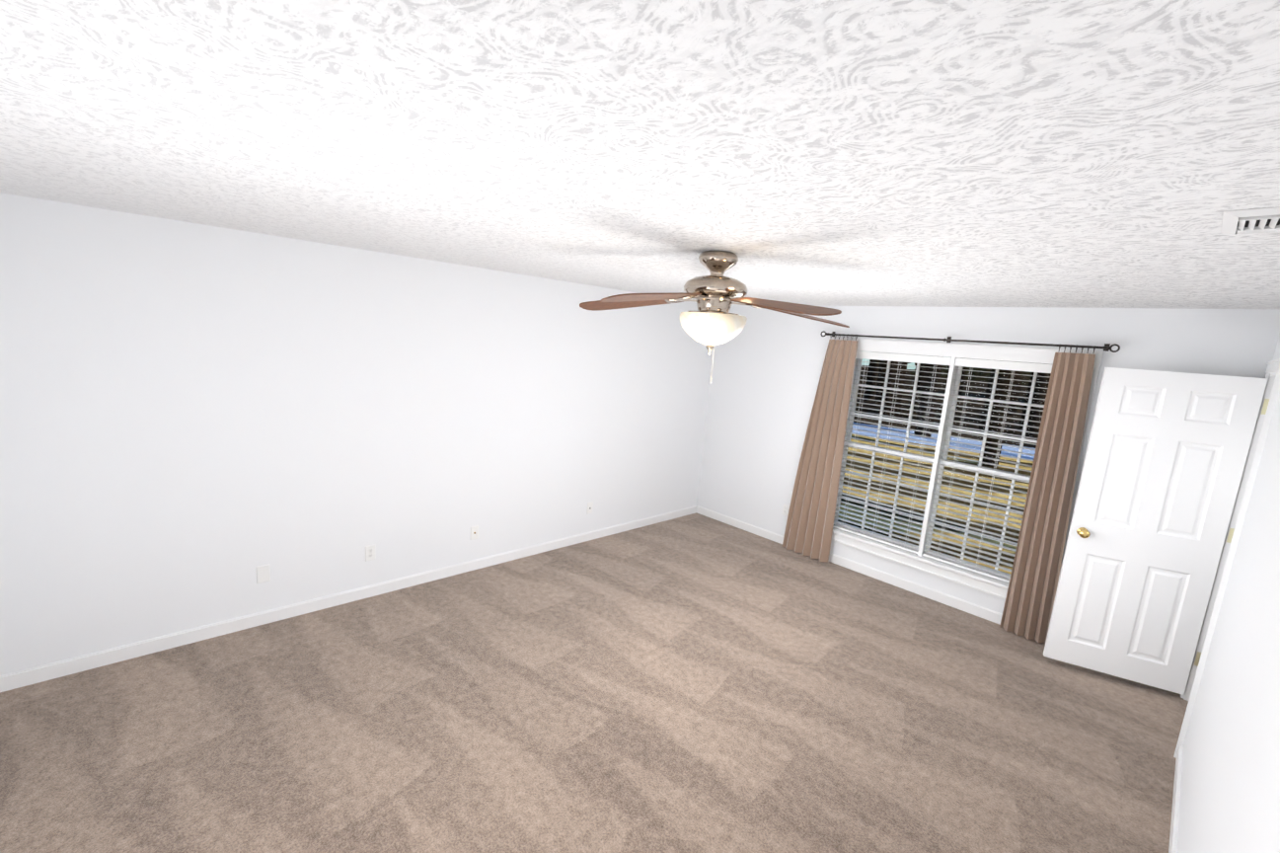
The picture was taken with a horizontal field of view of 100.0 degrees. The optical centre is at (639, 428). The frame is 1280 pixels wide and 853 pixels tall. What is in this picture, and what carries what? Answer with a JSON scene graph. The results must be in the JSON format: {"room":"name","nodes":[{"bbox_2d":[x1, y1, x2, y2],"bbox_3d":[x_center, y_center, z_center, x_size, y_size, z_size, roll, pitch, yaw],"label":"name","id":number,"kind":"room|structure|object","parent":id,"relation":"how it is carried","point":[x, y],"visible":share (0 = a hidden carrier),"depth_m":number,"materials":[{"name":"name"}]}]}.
{"room":"empty bedroom","nodes":[
{"label":"empty bedroom","id":0,"kind":"room"},
{"bbox_2d":[0,192,712,675],"bbox_3d":[-1.328,-0.037,4.360,5.957,2.440,0.150,-5,13,-43],"label":"wall","id":1,"kind":"structure","parent":0,"point":[199,423],"depth_m":3.36,"materials":[{"name":"white paint"}]},
{"bbox_2d":[256,564,270,583],"bbox_3d":[-2.409,0.929,3.433,0.070,0.115,0.007,-5,13,-43],"label":"electrical outlet plate","id":2,"kind":"object","parent":1,"relation":"attached to","point":[263,573],"visible":1,"depth_m":3.43,"materials":[{"name":"white plastic"}]},
{"bbox_2d":[0,505,698,691],"bbox_3d":[-1.359,1.135,4.496,5.657,0.085,0.013,-5,13,-43],"label":"baseboard","id":3,"kind":"structure","parent":1,"relation":"attached to","point":[24,677],"depth_m":3.53,"materials":[{"name":"white wood"}]},
{"bbox_2d":[365,543,376,561],"bbox_3d":[-1.946,0.896,3.873,0.070,0.115,0.008,-5,13,-43],"label":"duplex electrical outlet","id":4,"kind":"object","parent":1,"relation":"attached to","point":[369,552],"visible":1,"depth_m":3.87,"materials":[{"name":"white plastic"}]},
{"bbox_2d":[470,525,478,539],"bbox_3d":[-1.361,0.859,4.425,0.070,0.115,0.016,-5,13,-43],"label":"outlet","id":5,"kind":"object","parent":1,"relation":"attached to","point":[474,532],"visible":1,"depth_m":4.42,"materials":[{"name":"white plastic"}]},
{"bbox_2d":[586,501,593,514],"bbox_3d":[-0.491,0.776,5.255,0.070,0.115,0.007,-5,13,-43],"label":"outlet","id":6,"kind":"object","parent":1,"relation":"attached to","point":[589,506],"visible":1,"depth_m":5.25,"materials":[{"name":"white plastic"}]},
{"bbox_2d":[0,512,1188,852],"bbox_3d":[0.436,1.672,2.651,5.957,0.100,5.570,-5,13,-43],"label":"floor","id":7,"kind":"structure","parent":0,"point":[697,682],"depth_m":2.78,"materials":[{"name":"carpet"}]},
{"bbox_2d":[0,0,1279,308],"bbox_3d":[0.625,-0.837,2.232,5.957,0.120,5.570,-5,13,-43],"label":"ceiling","id":8,"kind":"structure","parent":0,"point":[991,152],"depth_m":1.19,"materials":[{"name":"white paint"}]},
{"bbox_2d":[579,250,849,382],"bbox_3d":[0.343,-0.541,2.635,1.410,0.634,1.439,-5,13,-43],"label":"ceiling fan","id":9,"kind":"object","parent":8,"relation":"hanging from","point":[712,322],"visible":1,"depth_m":2.56,"materials":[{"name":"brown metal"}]},
{"bbox_2d":[1221,207,1279,233],"bbox_3d":[1.728,-0.548,1.413,0.295,0.013,0.270,-5,13,-43],"label":"ceiling vent","id":10,"kind":"object","parent":8,"relation":"in","point":[1261,220],"visible":1,"depth_m":1.45,"materials":[{"name":"white metal"}]},
{"bbox_2d":[697,304,1279,613],"bbox_3d":[2.684,0.260,4.384,0.150,2.440,5.420,-5,13,-43],"label":"wall","id":11,"kind":"structure","parent":0,"point":[767,364],"depth_m":4.89,"materials":[{"name":"white paint"}]},
{"bbox_2d":[782,503,789,516],"bbox_3d":[1.509,0.842,5.557,0.008,0.115,0.070,-5,13,-43],"label":"duplex electrical outlet","id":12,"kind":"object","parent":11,"relation":"attached to","point":[786,507],"visible":0.98,"depth_m":5.55,"materials":[{"name":"white plastic"}]},
{"bbox_2d":[698,506,1002,624],"bbox_3d":[2.121,1.320,4.951,0.013,0.085,4.145,-5,13,-43],"label":"baseboard","id":13,"kind":"structure","parent":11,"relation":"attached to","point":[996,617],"depth_m":4.84,"materials":[{"name":"white wood"}]},
{"bbox_2d":[782,330,1120,643],"bbox_3d":[2.339,0.324,4.538,0.144,2.188,2.259,-5,13,-43],"label":"curtains","id":14,"kind":"object","parent":11,"relation":"attached to","point":[1031,588],"visible":1,"depth_m":3.98,"materials":[{"name":"brown fabric"}]},
{"bbox_2d":[831,337,1103,599],"bbox_3d":[2.510,0.260,4.534,0.195,1.931,1.890,-5,13,-43],"label":"window","id":15,"kind":"structure","parent":11,"relation":"in","point":[919,561],"depth_m":4.49,"materials":[{"name":"white plastic"}]},
{"bbox_2d":[832,350,951,553],"bbox_3d":[2.216,0.184,4.821,0.064,1.699,0.811,-5,13,-43],"label":"window blinds","id":16,"kind":"object","parent":15,"relation":"attached to","point":[941,360],"visible":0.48,"depth_m":4.81,"materials":[{"name":"white plastic"}]},
{"bbox_2d":[922,357,1053,583],"bbox_3d":[2.793,0.327,4.225,0.064,1.699,0.801,-5,13,-43],"label":"window blinds","id":17,"kind":"object","parent":15,"relation":"attached to","point":[1013,365],"visible":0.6,"depth_m":4.28,"materials":[{"name":"white plastic"}]},
{"bbox_2d":[1176,332,1279,852],"bbox_3d":[1.637,0.697,1.299,5.657,2.440,0.150,-5,13,-43],"label":"wall","id":18,"kind":"structure","parent":0,"point":[1230,794],"depth_m":1.79,"materials":[{"name":"white paint"}]},
{"bbox_2d":[1043,367,1268,694],"bbox_3d":[3.177,0.644,3.385,0.317,1.995,0.696,-5,13,-43],"label":"door leaf","id":19,"kind":"structure","parent":18,"relation":"in","point":[1164,463],"depth_m":3.37,"materials":[{"name":"painted wood"},{"name":"brass"}]},
{"bbox_2d":[1168,745,1183,852],"bbox_3d":[1.163,1.869,1.235,4.740,0.085,0.013,-5,13,-43],"label":"baseboard","id":20,"kind":"structure","parent":18,"relation":"attached to","point":[1172,846],"depth_m":2.49,"materials":[{"name":"white wood"}]},
{"bbox_2d":[1173,358,1279,757],"bbox_3d":[3.320,0.703,2.946,0.865,2.135,0.172,-5,13,-43],"label":"door frame","id":21,"kind":"structure","parent":18,"relation":"attached to","point":[1257,443],"depth_m":2.84,"materials":[{"name":"white wood"}]},
{"label":"outside","id":22,"kind":"structure","parent":0,"visible":0},
{"bbox_2d":[837,365,1038,574],"bbox_3d":[52.120,-1.890,50.197,134.633,0.200,240.000,-5,13,-43],"label":"ground","id":23,"kind":"structure","parent":22,"point":[979,406],"depth_m":11.90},
{"bbox_2d":[863,351,1051,466],"bbox_3d":[29.027,-14.632,43.006,80.636,24.042,70.769,-5,13,-43],"label":"trees","id":24,"kind":"object","parent":23,"relation":"on","point":[929,369],"depth_m":19.24,"materials":[{"name":"black plant"}]},
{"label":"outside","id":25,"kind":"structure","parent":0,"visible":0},
{"bbox_2d":[877,354,1033,384],"bbox_3d":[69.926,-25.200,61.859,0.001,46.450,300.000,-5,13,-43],"label":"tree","id":26,"kind":"object","parent":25,"point":[977,372],"depth_m":82.45,"materials":[{"name":"plant"}]}
]}

